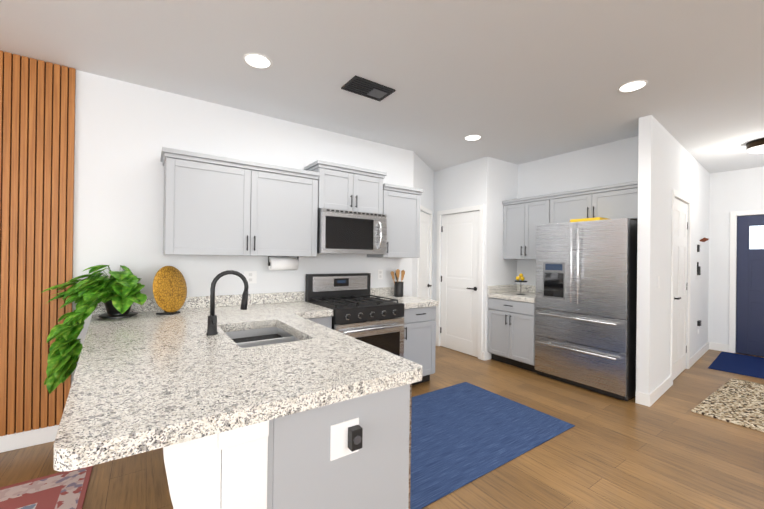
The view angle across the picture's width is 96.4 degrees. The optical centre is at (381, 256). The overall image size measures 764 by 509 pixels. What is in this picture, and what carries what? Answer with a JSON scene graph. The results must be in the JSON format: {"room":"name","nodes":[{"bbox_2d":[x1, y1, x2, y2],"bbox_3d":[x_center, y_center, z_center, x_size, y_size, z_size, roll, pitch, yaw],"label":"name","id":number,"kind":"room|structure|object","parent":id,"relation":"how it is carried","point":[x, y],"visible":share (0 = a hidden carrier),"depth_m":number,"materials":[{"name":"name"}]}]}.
{"room":"kitchen","nodes":[
{"label":"kitchen","id":0,"kind":"room"},
{"bbox_2d":[15,70,413,432],"bbox_3d":[-2.729,-0.030,2.340,7.500,2.750,0.120,1,0,-35],"label":"wall","id":1,"kind":"structure","parent":0,"point":[125,132],"depth_m":2.87,"materials":[{"name":"white paint"}]},
{"bbox_2d":[0,51,75,435],"bbox_3d":[-2.846,-0.089,2.171,1.315,2.631,0.024,1,0,-35],"label":"wall panel","id":2,"kind":"object","parent":1,"relation":"attached to","point":[37,126],"visible":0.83,"depth_m":2.42,"materials":[{"name":"brown wood"}]},
{"bbox_2d":[160,147,318,256],"bbox_3d":[-1.230,-0.410,3.090,1.249,0.812,0.336,1,0,-35],"label":"upper cabinet","id":3,"kind":"object","parent":1,"relation":"attached to","point":[213,205],"depth_m":2.89,"materials":[{"name":"grey wood"}]},
{"bbox_2d":[268,256,298,269],"bbox_3d":[-0.949,0.066,3.288,0.292,0.131,0.116,1,0,-35],"label":"paper towel holder","id":4,"kind":"object","parent":3,"relation":"attached to","point":[283,263],"visible":1,"depth_m":3.24,"materials":[{"name":"white paper"}]},
{"bbox_2d":[0,351,484,452],"bbox_3d":[-2.336,1.294,2.649,8.330,0.115,1.030,1,0,-35],"label":"baseboard","id":5,"kind":"structure","parent":1,"relation":"attached to","point":[23,439],"depth_m":2.42,"materials":[{"name":"white wood"}]},
{"bbox_2d":[244,271,256,283],"bbox_3d":[-1.263,0.201,3.274,0.115,0.118,0.007,1,0,-35],"label":"outlet","id":6,"kind":"object","parent":1,"relation":"attached to","point":[251,276],"visible":0.85,"depth_m":3.28,"materials":[{"name":"white plastic"}]},
{"bbox_2d":[304,160,386,213],"bbox_3d":[-0.384,-0.694,3.649,0.812,0.460,0.372,1,0,-35],"label":"upper cabinet","id":7,"kind":"object","parent":1,"relation":"attached to","point":[347,187],"visible":0.75,"depth_m":3.50,"materials":[{"name":"grey wood"}]},
{"bbox_2d":[317,208,386,253],"bbox_3d":[-0.363,-0.242,3.610,0.754,0.431,0.464,1,0,-35],"label":"over-the-range microwave","id":8,"kind":"object","parent":7,"relation":"attached to","point":[346,232],"visible":1,"depth_m":3.42,"materials":[{"name":"silver metal"}]},
{"bbox_2d":[378,270,382,278],"bbox_3d":[-0.020,0.219,4.131,0.072,0.118,0.007,1,0,-35],"label":"outlet","id":9,"kind":"object","parent":1,"relation":"attached to","point":[380,274],"visible":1,"depth_m":4.13,"materials":[{"name":"white plastic"}]},
{"bbox_2d":[367,183,423,257],"bbox_3d":[0.160,-0.390,4.026,0.560,0.812,0.372,1,0,-35],"label":"upper cabinet","id":10,"kind":"object","parent":1,"relation":"attached to","point":[401,207],"visible":0.79,"depth_m":3.90,"materials":[{"name":"grey wood"}]},
{"bbox_2d":[0,346,763,508],"bbox_3d":[1.751,1.429,1.538,14.000,0.060,10.700,1,0,-35],"label":"floor","id":11,"kind":"structure","parent":0,"point":[668,449],"depth_m":2.32,"materials":[{"name":"brown wood"}]},
{"bbox_2d":[0,466,92,508],"bbox_3d":[-1.911,1.346,0.331,2.200,0.008,3.070,1,0,-35],"label":"dining rug","id":12,"kind":"object","parent":11,"relation":"on","point":[64,490],"depth_m":1.95,"materials":[{"name":"fabric"}]},
{"bbox_2d":[163,383,411,508],"bbox_3d":[-0.417,0.947,1.473,0.915,0.848,0.663,1,0,-35],"label":"base cabinet","id":13,"kind":"object","parent":11,"relation":"on","point":[284,462],"visible":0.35,"depth_m":1.16,"materials":[{"name":"grey painted wood"}]},
{"bbox_2d":[53,291,421,471],"bbox_3d":[-0.864,0.440,2.145,1.700,0.155,2.318,1,0,-35],"label":"countertop","id":14,"kind":"structure","parent":13,"relation":"on","point":[146,378],"depth_m":1.35,"materials":[{"name":"stone"}]},
{"bbox_2d":[41,265,146,393],"bbox_3d":[-2.020,0.475,2.410,0.593,0.826,0.493,1,0,-35],"label":"pothos plant","id":15,"kind":"object","parent":14,"relation":"on","point":[117,293],"visible":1,"depth_m":2.34,"materials":[{"name":"green plant"}]},
{"bbox_2d":[153,266,186,314],"bbox_3d":[-1.671,0.264,2.700,0.245,0.379,0.288,1,0,-35],"label":"decorative plate","id":16,"kind":"object","parent":14,"relation":"on","point":[169,289],"visible":1,"depth_m":2.67,"materials":[{"name":"gold"}]},
{"bbox_2d":[206,270,248,334],"bbox_3d":[-0.913,0.273,2.039,0.233,0.377,0.121,1,0,-35],"label":"faucet","id":17,"kind":"object","parent":14,"relation":"on","point":[212,324],"visible":0.98,"depth_m":2.01,"materials":[{"name":"black metal"}]},
{"bbox_2d":[225,327,299,347],"bbox_3d":[-0.746,0.623,2.120,0.450,0.204,0.750,1,0,-35],"label":"undermount sink","id":18,"kind":"object","parent":14,"relation":"in","point":[257,337],"visible":0.25,"depth_m":2.35,"materials":[{"name":"silver metal"}]},
{"bbox_2d":[330,417,362,460],"bbox_3d":[-0.128,0.679,1.257,0.118,0.128,0.042,1,0,-35],"label":"outlet","id":19,"kind":"object","parent":13,"relation":"attached to","point":[346,437],"visible":1,"depth_m":1.26,"materials":[{"name":"white plastic"}]},
{"bbox_2d":[308,316,331,328],"bbox_3d":[-0.803,0.947,3.166,0.426,0.848,0.708,1,0,-35],"label":"base cabinet","id":20,"kind":"object","parent":11,"relation":"on","point":[325,321],"depth_m":2.98,"materials":[{"name":"grey wood"}]},
{"bbox_2d":[305,273,403,357],"bbox_3d":[-0.276,0.785,3.462,0.760,1.187,0.766,1,0,-35],"label":"range","id":21,"kind":"object","parent":11,"relation":"on","point":[360,313],"visible":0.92,"depth_m":3.33,"materials":[{"name":"black metal"}]},
{"bbox_2d":[403,306,435,384],"bbox_3d":[0.211,0.962,3.865,0.485,0.848,0.708,1,0,-35],"label":"base cabinet","id":22,"kind":"object","parent":11,"relation":"on","point":[420,336],"visible":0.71,"depth_m":3.63,"materials":[{"name":"grey wood"}]},
{"bbox_2d":[370,287,437,308],"bbox_3d":[0.217,0.458,3.875,0.499,0.155,0.698,1,0,-35],"label":"countertop","id":23,"kind":"structure","parent":22,"relation":"on","point":[409,302],"depth_m":3.83,"materials":[{"name":"stone"}]},
{"bbox_2d":[391,269,404,296],"bbox_3d":[0.199,0.315,4.103,0.218,0.332,0.171,1,0,-35],"label":"utensil crock","id":24,"kind":"object","parent":23,"relation":"on","point":[398,288],"visible":1,"depth_m":4.05,"materials":[{"name":"black"}]},
{"bbox_2d":[410,382,574,508],"bbox_3d":[0.521,1.382,2.785,1.790,0.008,1.170,1,0,-35],"label":"kitchen rug","id":25,"kind":"object","parent":11,"relation":"on","point":[463,434],"visible":0.65,"depth_m":2.64,"materials":[{"name":"blue fabric"}]},
{"bbox_2d":[488,298,536,372],"bbox_3d":[1.866,0.984,4.507,0.682,0.848,0.669,1,0,-35],"label":"base cabinet","id":26,"kind":"object","parent":11,"relation":"on","point":[511,332],"visible":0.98,"depth_m":4.30,"materials":[{"name":"grey wood"}]},
{"bbox_2d":[488,284,535,302],"bbox_3d":[1.884,0.481,4.514,0.656,0.155,0.673,1,0,-35],"label":"countertop","id":27,"kind":"structure","parent":26,"relation":"on","point":[509,292],"depth_m":4.63,"materials":[{"name":"stone"}]},
{"bbox_2d":[515,273,526,294],"bbox_3d":[1.834,0.362,4.505,0.160,0.279,0.160,1,0,-35],"label":"stand","id":28,"kind":"object","parent":27,"relation":"on","point":[521,277],"visible":1,"depth_m":4.48,"materials":[{"name":"black"}]},
{"bbox_2d":[535,218,637,400],"bbox_3d":[2.315,0.522,3.825,0.676,1.780,0.935,1,0,-35],"label":"fridge","id":29,"kind":"object","parent":11,"relation":"on","point":[586,307],"visible":1,"depth_m":3.56,"materials":[{"name":"silver metal"}]},
{"bbox_2d":[570,217,607,221],"bbox_3d":[2.256,-0.386,3.697,0.260,0.030,0.300,1,0,-35],"label":"tray","id":30,"kind":"object","parent":29,"relation":"on","point":[587,219],"visible":0.6,"depth_m":3.59,"materials":[{"name":"yellow"}]},
{"bbox_2d":[691,378,763,431],"bbox_3d":[4.062,1.422,2.669,1.550,0.016,2.140,1,0,-35],"label":"rug","id":31,"kind":"object","parent":11,"relation":"on","point":[737,401],"visible":0.96,"depth_m":3.23,"materials":[{"name":"beige fabric"}]},
{"bbox_2d":[708,351,763,378],"bbox_3d":[5.051,1.443,4.317,1.280,0.008,1.200,1,0,-39],"label":"door mat","id":32,"kind":"object","parent":11,"relation":"on","point":[746,365],"visible":0.94,"depth_m":4.52,"materials":[{"name":"blue fabric"}]},
{"bbox_2d":[0,0,763,172],"bbox_3d":[1.786,-1.391,1.545,14.000,0.080,10.700,1,0,-35],"label":"ceiling","id":33,"kind":"structure","parent":0,"point":[517,82],"depth_m":2.41,"materials":[{"name":"white paint"}]},
{"bbox_2d":[242,53,272,69],"bbox_3d":[-0.880,-1.379,2.417,0.204,0.006,0.204,1,0,-35],"label":"recessed light","id":34,"kind":"object","parent":33,"relation":"in","point":[258,61],"visible":1,"depth_m":2.41,"materials":[{"name":"white"}]},
{"bbox_2d":[341,75,395,100],"bbox_3d":[-0.111,-1.361,2.789,0.380,0.020,0.230,1,0,-35],"label":"ceiling vent","id":35,"kind":"object","parent":33,"relation":"in","point":[358,85],"visible":0.96,"depth_m":2.77,"materials":[{"name":"black metal"}]},
{"bbox_2d":[464,135,481,140],"bbox_3d":[1.039,-1.351,3.897,0.204,0.006,0.204,1,0,-35],"label":"recessed light","id":36,"kind":"object","parent":33,"relation":"in","point":[472,137],"visible":1,"depth_m":3.88,"materials":[{"name":"white plastic"}]},
{"bbox_2d":[617,80,648,92],"bbox_3d":[1.984,-1.342,2.702,0.204,0.006,0.204,1,0,-35],"label":"recessed light","id":37,"kind":"object","parent":33,"relation":"in","point":[632,86],"visible":1,"depth_m":2.70,"materials":[{"name":"white plastic"}]},
{"bbox_2d":[746,138,763,152],"bbox_3d":[4.370,-1.258,3.874,0.324,0.110,0.324,1,0,-35],"label":"light","id":38,"kind":"object","parent":33,"relation":"attached to","point":[755,146],"visible":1,"depth_m":3.87,"materials":[{"name":"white glass"}]},
{"bbox_2d":[412,152,433,299],"bbox_3d":[0.561,0.018,4.963,0.100,2.750,1.134,1,0,22],"label":"wall","id":39,"kind":"structure","parent":0,"point":[423,174],"depth_m":4.89,"materials":[{"name":"white paint"}]},
{"bbox_2d":[417,205,431,298],"bbox_3d":[0.627,0.344,4.979,0.016,2.100,0.740,1,0,22],"label":"door frame","id":40,"kind":"structure","parent":39,"relation":"attached to","point":[424,209],"depth_m":5.26,"materials":[{"name":"white wood"}]},
{"bbox_2d":[419,211,431,298],"bbox_3d":[0.595,0.373,4.991,0.531,2.026,0.366,1,0,-35],"label":"door","id":41,"kind":"structure","parent":39,"relation":"in","point":[424,285],"depth_m":5.02,"materials":[{"name":"white wood"}]},
{"bbox_2d":[432,156,491,360],"bbox_3d":[1.108,0.025,5.107,0.100,2.750,1.180,1,0,-35],"label":"wall","id":42,"kind":"structure","parent":0,"point":[467,184],"depth_m":4.83,"materials":[{"name":"white paint"}]},
{"bbox_2d":[440,211,478,356],"bbox_3d":[1.123,0.379,4.998,0.091,2.026,0.752,1,0,-35],"label":"pantry door","id":43,"kind":"structure","parent":42,"relation":"in","point":[459,279],"depth_m":4.99,"materials":[{"name":"white wood"}]},
{"bbox_2d":[436,205,483,359],"bbox_3d":[1.113,0.348,4.991,0.016,2.105,0.890,1,0,-35],"label":"door frame","id":44,"kind":"structure","parent":42,"relation":"attached to","point":[480,208],"depth_m":4.67,"materials":[{"name":"white wood"}]},
{"bbox_2d":[490,158,517,358],"bbox_3d":[1.740,0.033,4.886,0.690,2.750,0.100,1,0,-35],"label":"wall","id":45,"kind":"structure","parent":0,"point":[504,188],"depth_m":4.77,"materials":[{"name":"white paint"}]},
{"bbox_2d":[517,136,638,285],"bbox_3d":[2.491,0.040,4.317,0.100,2.750,1.690,1,0,-35],"label":"wall","id":46,"kind":"structure","parent":0,"point":[614,162],"depth_m":4.30,"materials":[{"name":"white paint"}]},
{"bbox_2d":[502,194,549,258],"bbox_3d":[2.026,-0.366,4.609,0.336,0.812,0.669,1,0,-35],"label":"upper cabinet","id":47,"kind":"object","parent":46,"relation":"attached to","point":[523,217],"depth_m":4.53,"materials":[{"name":"grey wood"}]},
{"bbox_2d":[550,181,637,223],"bbox_3d":[2.497,-0.577,3.931,0.336,0.382,0.973,1,0,-35],"label":"upper cabinet","id":48,"kind":"object","parent":46,"relation":"attached to","point":[616,201],"depth_m":3.79,"materials":[{"name":"grey wood"}]},
{"bbox_2d":[636,115,709,393],"bbox_3d":[3.835,0.057,4.357,3.460,2.750,0.100,1,0,-39],"label":"wall","id":49,"kind":"structure","parent":0,"point":[668,162],"depth_m":3.50,"materials":[{"name":"white paint"}]},
{"bbox_2d":[635,375,671,406],"bbox_3d":[2.829,1.360,3.481,0.864,0.115,0.106,1,0,-35],"label":"baseboard","id":50,"kind":"structure","parent":49,"relation":"attached to","point":[655,394],"depth_m":3.29,"materials":[{"name":"white wood"}]},
{"bbox_2d":[673,198,687,379],"bbox_3d":[3.558,0.377,4.071,0.852,2.086,0.156,1,0,-35],"label":"hall door","id":51,"kind":"structure","parent":49,"relation":"in","point":[680,289],"depth_m":4.10,"materials":[{"name":"white wood"}]},
{"bbox_2d":[670,189,691,385],"bbox_3d":[3.567,0.345,4.063,0.987,2.165,0.098,1,0,-35],"label":"door frame","id":52,"kind":"structure","parent":49,"relation":"attached to","point":[675,193],"depth_m":3.78,"materials":[{"name":"white wood"}]},
{"bbox_2d":[697,262,700,274],"bbox_3d":[4.124,0.160,4.491,0.222,0.159,0.071,1,0,-39],"label":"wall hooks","id":53,"kind":"object","parent":49,"relation":"attached to","point":[698,267],"depth_m":4.71,"materials":[{"name":"black metal"}]},
{"bbox_2d":[697,237,708,251],"bbox_3d":[4.360,-0.160,4.682,0.846,0.204,0.071,1,0,-39],"label":"wall hooks","id":54,"kind":"object","parent":49,"relation":"attached to","point":[704,239],"depth_m":4.80,"materials":[{"name":"brown wood"}]},
{"bbox_2d":[690,342,723,366],"bbox_3d":[4.539,1.385,4.857,1.537,0.115,0.159,1,0,-35],"label":"baseboard","id":55,"kind":"structure","parent":49,"relation":"attached to","point":[709,345],"depth_m":5.12,"materials":[{"name":"white wood"}]},
{"bbox_2d":[708,166,763,352],"bbox_3d":[7.069,0.094,3.065,0.100,2.750,6.000,1,0,-39],"label":"wall","id":56,"kind":"structure","parent":0,"point":[738,190],"depth_m":5.23,"materials":[{"name":"white paint"}]},
{"bbox_2d":[729,209,763,352],"bbox_3d":[5.599,0.389,4.759,0.104,2.130,1.057,1,0,-35],"label":"door frame","id":57,"kind":"structure","parent":56,"relation":"attached to","point":[732,280],"depth_m":5.13,"materials":[{"name":"white wood"}]},
{"bbox_2d":[736,215,763,356],"bbox_3d":[5.627,0.423,4.782,0.118,2.044,0.912,1,0,-35],"label":"front door","id":58,"kind":"structure","parent":56,"relation":"in","point":[750,295],"depth_m":5.01,"materials":[{"name":"navy blue painted wood"},{"name":"glass"}]}
]}

